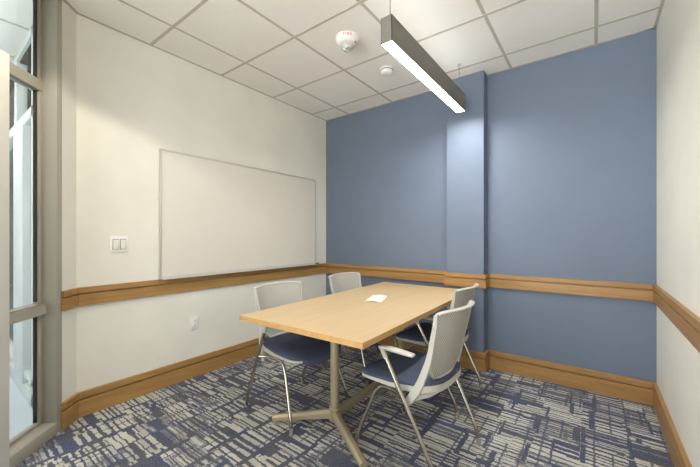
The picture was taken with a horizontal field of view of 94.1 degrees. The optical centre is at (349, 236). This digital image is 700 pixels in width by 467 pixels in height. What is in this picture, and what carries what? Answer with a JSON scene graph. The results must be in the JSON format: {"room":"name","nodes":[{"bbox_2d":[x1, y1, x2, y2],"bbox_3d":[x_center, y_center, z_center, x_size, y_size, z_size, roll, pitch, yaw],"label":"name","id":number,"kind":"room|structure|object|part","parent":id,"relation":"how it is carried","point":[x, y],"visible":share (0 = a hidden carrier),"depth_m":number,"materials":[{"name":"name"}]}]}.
{"room":"meeting room","nodes":[
{"label":"meeting room","id":0,"kind":"room"},
{"bbox_2d":[62,0,75,401],"bbox_3d":[-1.881,-0.167,2.139,0.071,2.791,0.163,0,0,-8],"label":"wall","id":1,"kind":"structure","parent":0,"point":[68,15],"depth_m":2.14,"materials":[{"name":"beige paint"}]},
{"bbox_2d":[9,0,61,466],"bbox_3d":[-1.865,-0.141,1.825,0.135,2.741,0.487,0,0,-8],"label":"window","id":2,"kind":"structure","parent":1,"relation":"in","point":[45,82],"depth_m":2.02,"materials":[{"name":"grey paint"}]},
{"bbox_2d":[0,49,8,466],"bbox_3d":[-1.702,-0.141,1.097,0.252,2.741,1.000,0,0,-8],"label":"door","id":3,"kind":"structure","parent":2,"relation":"attached to","point":[4,57],"depth_m":1.57,"materials":[{"name":"grey paint"}]},
{"bbox_2d":[9,24,32,408],"bbox_3d":[-5.566,-0.141,4.862,8.880,2.741,0.120,0,0,37],"label":"window","id":4,"kind":"structure","parent":2,"relation":"in","point":[20,97],"depth_m":2.56,"materials":[{"name":"clear glass"}]},
{"bbox_3d":[-5.567,-0.162,4.860,8.880,2.581,0.006,0,0,37],"label":"pane","id":5,"kind":"part","parent":4,"relation":"part of","materials":[{"name":"clear glass"}]},
{"bbox_3d":[-1.895,0.449,1.821,0.075,0.070,0.397,0,0,-8],"label":"rail","id":6,"kind":"part","parent":2,"relation":"part of","materials":[{"name":"beige metal"}]},
{"bbox_3d":[-1.865,1.193,1.825,0.135,0.072,0.397,0,0,-8],"label":"sill","id":7,"kind":"part","parent":2,"relation":"part of","materials":[{"name":"grey paint"}]},
{"bbox_3d":[-1.865,-0.141,1.825,0.135,2.741,0.487,0,0,-8],"label":"frame","id":8,"kind":"part","parent":2,"relation":"part of","materials":[{"name":"grey paint"}]},
{"bbox_2d":[61,393,78,429],"bbox_3d":[-1.833,1.144,2.138,0.023,0.170,0.148,0,0,-8],"label":"baseboard","id":9,"kind":"structure","parent":1,"relation":"attached to","point":[69,407],"depth_m":2.12,"materials":[{"name":"brown wood"}]},
{"bbox_2d":[61,288,78,310],"bbox_3d":[-1.833,0.409,2.138,0.023,0.125,0.148,0,0,-8],"label":"trim","id":10,"kind":"structure","parent":1,"relation":"attached to","point":[69,298],"depth_m":2.12,"materials":[{"name":"brown wood"}]},
{"bbox_2d":[76,14,325,392],"bbox_3d":[-1.105,-0.167,3.310,0.120,2.791,2.719,0,0,37],"label":"wall","id":11,"kind":"structure","parent":0,"point":[135,99],"depth_m":2.57,"materials":[{"name":"beige paint"}]},
{"bbox_2d":[110,236,127,251],"bbox_3d":[-1.699,0.057,2.402,0.020,0.116,0.114,0,0,37],"label":"light switch","id":12,"kind":"object","parent":11,"relation":"attached to","point":[117,243],"visible":1,"depth_m":2.40,"materials":[{"name":"white plastic"}]},
{"bbox_2d":[77,336,266,417],"bbox_3d":[-1.075,1.144,3.231,0.023,0.170,2.569,0,0,37],"label":"baseboard","id":13,"kind":"structure","parent":11,"relation":"attached to","point":[98,398],"depth_m":2.61,"materials":[{"name":"brown wood"}]},
{"bbox_2d":[191,316,198,329],"bbox_3d":[-1.361,0.757,2.859,0.012,0.116,0.070,0,0,37],"label":"power outlet","id":14,"kind":"object","parent":11,"relation":"attached to","point":[195,319],"visible":1,"depth_m":2.85,"materials":[{"name":"white plastic"}]},
{"bbox_2d":[77,263,325,305],"bbox_3d":[-1.075,0.409,3.231,0.023,0.125,2.569,0,0,37],"label":"trim","id":15,"kind":"structure","parent":11,"relation":"attached to","point":[90,295],"depth_m":2.75,"materials":[{"name":"brown wood"}]},
{"bbox_2d":[159,148,318,279],"bbox_3d":[-0.962,-0.182,3.339,0.074,1.052,1.832,0,0,37],"label":"whiteboard","id":16,"kind":"object","parent":11,"relation":"attached to","point":[216,216],"visible":1,"depth_m":3.11,"materials":[{"name":"plastic"}]},
{"bbox_2d":[160,262,318,279],"bbox_3d":[-0.963,0.329,3.340,0.072,0.030,1.828,0,0,37],"label":"marker tray","id":17,"kind":"object","parent":16,"relation":"on","point":[233,269],"depth_m":3.08,"materials":[{"name":"silver metal"}]},
{"bbox_2d":[0,0,664,120],"bbox_3d":[-4.138,-1.536,3.916,12.300,0.052,5.300,0,0,37],"label":"ceiling","id":18,"kind":"structure","parent":0,"point":[288,52],"depth_m":2.44,"materials":[{"name":"tile"}]},
{"bbox_2d":[336,30,358,52],"bbox_3d":[-0.020,-1.463,2.478,0.180,0.096,0.182,0,0,37],"label":"fire alarm","id":19,"kind":"object","parent":18,"relation":"attached to","point":[347,40],"visible":1,"depth_m":2.43,"materials":[{"name":"white plastic"}]},
{"bbox_2d":[380,65,393,75],"bbox_3d":[0.330,-1.484,2.934,0.124,0.053,0.124,0,0,37],"label":"smoke detector","id":20,"kind":"object","parent":18,"relation":"attached to","point":[386,70],"visible":1,"depth_m":2.90,"materials":[{"name":"white plastic"}]},
{"bbox_2d":[381,0,464,112],"bbox_3d":[0.596,-1.310,2.382,0.072,0.405,1.298,0,0,37],"label":"pendant light","id":21,"kind":"object","parent":18,"relation":"hanging from","point":[395,38],"visible":1,"depth_m":2.16,"materials":[{"name":"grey metal"}]},
{"bbox_2d":[9,343,673,466],"bbox_3d":[-4.138,1.259,3.916,12.300,0.060,5.300,0,0,37],"label":"floor","id":22,"kind":"structure","parent":0,"point":[204,420],"depth_m":2.10,"materials":[{"name":"carpet"}]},
{"bbox_2d":[245,281,348,435],"bbox_3d":[-0.386,0.795,2.381,0.592,0.867,0.642,0,0,42],"label":"chair","id":23,"kind":"object","parent":22,"relation":"on","point":[287,346],"visible":0.67,"depth_m":2.31,"materials":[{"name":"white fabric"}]},
{"bbox_3d":[-0.648,0.897,2.244,0.024,0.643,0.323,0,0,-41],"label":"leg","id":24,"kind":"part","parent":23,"relation":"part of","materials":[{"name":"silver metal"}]},
{"bbox_3d":[-0.477,1.011,2.137,0.352,0.414,0.073,0,0,38],"label":"leg","id":25,"kind":"part","parent":23,"relation":"part of","materials":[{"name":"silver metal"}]},
{"bbox_3d":[-0.548,0.556,2.526,0.126,0.371,0.424,0,0,42],"label":"backrest","id":26,"kind":"part","parent":23,"relation":"part of","materials":[{"name":"grey plastic"}]},
{"bbox_3d":[-0.517,0.613,2.499,0.241,0.502,0.492,0,0,42],"label":"frame","id":27,"kind":"part","parent":23,"relation":"part of","materials":[{"name":"white plastic"}]},
{"bbox_3d":[-0.278,0.897,2.656,0.323,0.643,0.023,0,0,35],"label":"leg","id":28,"kind":"part","parent":23,"relation":"part of","materials":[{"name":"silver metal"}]},
{"bbox_3d":[-0.153,1.011,2.498,0.073,0.414,0.352,0,0,-45],"label":"leg","id":29,"kind":"part","parent":23,"relation":"part of","materials":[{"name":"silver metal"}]},
{"bbox_2d":[240,282,456,466],"bbox_3d":[0.212,0.858,2.492,0.912,0.742,1.810,0,0,35],"label":"conference table","id":30,"kind":"object","parent":22,"relation":"on","point":[346,318],"visible":0.8,"depth_m":2.11,"materials":[{"name":"maple laminate"},{"name":"satin beige-grey metal"}]},
{"bbox_3d":[0.213,0.589,1.864,0.046,0.144,0.610,0,0,35],"label":"power cord","id":31,"kind":"part","parent":30,"relation":"part of","materials":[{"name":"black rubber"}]},
{"bbox_2d":[366,295,386,301],"bbox_3d":[0.208,0.482,2.550,0.124,0.009,0.270,0,0,17],"label":"paper sheet","id":32,"kind":"object","parent":30,"relation":"on","point":[377,298],"visible":1,"depth_m":2.54,"materials":[{"name":"white paper"}]},
{"bbox_2d":[322,272,396,385],"bbox_3d":[0.117,0.795,3.052,0.592,0.867,0.642,0,0,42],"label":"chair","id":33,"kind":"object","parent":22,"relation":"on","point":[339,282],"visible":0.23,"depth_m":3.20,"materials":[{"name":"white plastic"}]},
{"bbox_3d":[-0.014,0.613,3.169,0.241,0.502,0.492,0,0,42],"label":"frame","id":34,"kind":"part","parent":33,"relation":"part of","materials":[{"name":"white plastic"}]},
{"bbox_3d":[-0.045,0.556,3.197,0.126,0.371,0.424,0,0,42],"label":"backrest","id":35,"kind":"part","parent":33,"relation":"part of","materials":[{"name":"grey plastic"}]},
{"bbox_3d":[0.026,1.011,2.807,0.352,0.414,0.073,0,0,38],"label":"leg","id":36,"kind":"part","parent":33,"relation":"part of","materials":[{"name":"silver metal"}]},
{"bbox_3d":[0.350,1.011,3.169,0.073,0.414,0.352,0,0,-45],"label":"leg","id":37,"kind":"part","parent":33,"relation":"part of","materials":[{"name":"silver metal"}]},
{"bbox_2d":[355,300,480,466],"bbox_3d":[0.398,0.795,1.893,0.592,0.867,0.642,0,0,41],"label":"chair","id":38,"kind":"object","parent":22,"relation":"on","point":[421,375],"visible":0.98,"depth_m":1.70,"materials":[{"name":"white plastic"}]},
{"bbox_3d":[0.166,1.011,1.774,0.352,0.414,0.073,0,0,45],"label":"leg","id":39,"kind":"part","parent":38,"relation":"part of","materials":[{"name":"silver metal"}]},
{"bbox_3d":[0.231,0.600,1.643,0.206,0.073,0.044,0,0,41],"label":"armrest","id":40,"kind":"part","parent":38,"relation":"part of","materials":[{"name":"white plastic"}]},
{"bbox_3d":[0.292,0.897,1.617,0.322,0.643,0.060,0,0,41],"label":"leg","id":41,"kind":"part","parent":38,"relation":"part of","materials":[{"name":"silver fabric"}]},
{"bbox_3d":[0.530,0.613,1.777,0.241,0.502,0.492,0,0,41],"label":"frame","id":42,"kind":"part","parent":38,"relation":"part of","materials":[{"name":"white plastic"}]},
{"bbox_3d":[0.561,0.556,1.750,0.126,0.371,0.424,0,0,41],"label":"backrest","id":43,"kind":"part","parent":38,"relation":"part of","materials":[{"name":"grey plastic"}]},
{"bbox_3d":[0.659,0.897,2.033,0.023,0.643,0.323,0,0,-42],"label":"leg","id":44,"kind":"part","parent":38,"relation":"part of","materials":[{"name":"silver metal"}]},
{"bbox_2d":[390,283,482,418],"bbox_3d":[0.692,0.795,2.568,0.592,0.867,0.642,0,0,39],"label":"chair","id":45,"kind":"object","parent":22,"relation":"on","point":[419,334],"visible":0.43,"depth_m":2.43,"materials":[{"name":"white plastic"}]},
{"bbox_3d":[0.461,1.011,2.436,0.352,0.414,0.084,0,0,39],"label":"leg","id":46,"kind":"part","parent":45,"relation":"part of","materials":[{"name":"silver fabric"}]},
{"bbox_3d":[0.535,0.600,2.310,0.206,0.073,0.044,0,0,39],"label":"armrest","id":47,"kind":"part","parent":45,"relation":"part of","materials":[{"name":"white plastic"}]},
{"bbox_3d":[0.598,0.897,2.287,0.322,0.643,0.060,0,0,39],"label":"leg","id":48,"kind":"part","parent":45,"relation":"part of","materials":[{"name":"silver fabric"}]},
{"bbox_3d":[0.829,0.613,2.458,0.241,0.502,0.492,0,0,39],"label":"frame","id":49,"kind":"part","parent":45,"relation":"part of","materials":[{"name":"white plastic"}]},
{"bbox_3d":[0.946,0.897,2.719,0.024,0.643,0.323,0,0,-44],"label":"leg","id":50,"kind":"part","parent":45,"relation":"part of","materials":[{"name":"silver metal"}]},
{"bbox_3d":[0.861,0.556,2.432,0.126,0.371,0.424,0,0,39],"label":"backrest","id":51,"kind":"part","parent":45,"relation":"part of","materials":[{"name":"grey plastic"}]},
{"bbox_2d":[447,70,486,352],"bbox_3d":[1.116,-0.141,3.116,0.342,2.741,0.124,0,0,37],"label":"column","id":52,"kind":"structure","parent":0,"point":[467,129],"depth_m":3.04,"materials":[{"name":"blue paint"}]},
{"bbox_2d":[444,272,488,288],"bbox_3d":[1.109,0.409,3.107,0.388,0.125,0.147,0,0,37],"label":"trim","id":53,"kind":"structure","parent":52,"relation":"attached to","point":[451,279],"depth_m":3.04,"materials":[{"name":"brown wood"}]},
{"bbox_2d":[459,349,488,372],"bbox_3d":[1.109,1.144,3.107,0.388,0.170,0.147,0,0,37],"label":"baseboard","id":54,"kind":"structure","parent":52,"relation":"attached to","point":[481,360],"depth_m":2.99,"materials":[{"name":"brown wood"}]},
{"bbox_2d":[326,28,656,382],"bbox_3d":[0.990,-0.167,3.362,3.170,2.791,0.120,0,0,37],"label":"wall","id":55,"kind":"structure","parent":0,"point":[572,136],"depth_m":2.80,"materials":[{"name":"blue paint"}]},
{"bbox_2d":[326,263,446,282],"bbox_3d":[0.344,0.409,3.757,1.662,0.125,0.023,0,0,37],"label":"trim","id":56,"kind":"structure","parent":55,"relation":"attached to","point":[437,276],"depth_m":3.65,"materials":[{"name":"brown wood"}]},
{"bbox_2d":[377,332,425,352],"bbox_3d":[0.344,1.144,3.757,1.662,0.170,0.023,0,0,37],"label":"baseboard","id":57,"kind":"structure","parent":55,"relation":"attached to","point":[388,340],"depth_m":3.63,"materials":[{"name":"brown wood"}]},
{"bbox_2d":[488,274,653,301],"bbox_3d":[1.749,0.409,2.704,1.166,0.125,0.023,0,0,37],"label":"trim","id":58,"kind":"structure","parent":55,"relation":"attached to","point":[608,289],"depth_m":2.63,"materials":[{"name":"brown wood"}]},
{"bbox_2d":[489,350,655,405],"bbox_3d":[1.749,1.144,2.704,1.166,0.170,0.023,0,0,37],"label":"baseboard","id":59,"kind":"structure","parent":55,"relation":"attached to","point":[617,386],"depth_m":2.63,"materials":[{"name":"brown wood"}]},
{"bbox_2d":[657,0,699,466],"bbox_3d":[1.153,-0.167,0.838,0.120,2.791,3.964,0,0,37],"label":"wall","id":60,"kind":"structure","parent":0,"point":[678,27],"depth_m":1.75,"materials":[{"name":"beige paint"}]},
{"bbox_2d":[653,383,691,466],"bbox_3d":[1.096,1.144,0.880,0.023,0.170,3.724,0,0,37],"label":"baseboard","id":61,"kind":"structure","parent":60,"relation":"attached to","point":[679,457],"depth_m":1.86,"materials":[{"name":"brown wood"}]},
{"bbox_2d":[653,284,699,352],"bbox_3d":[1.096,0.409,0.880,0.023,0.125,3.724,0,0,37],"label":"trim","id":62,"kind":"structure","parent":60,"relation":"attached to","point":[685,321],"depth_m":1.62,"materials":[{"name":"brown wood"}]}
]}

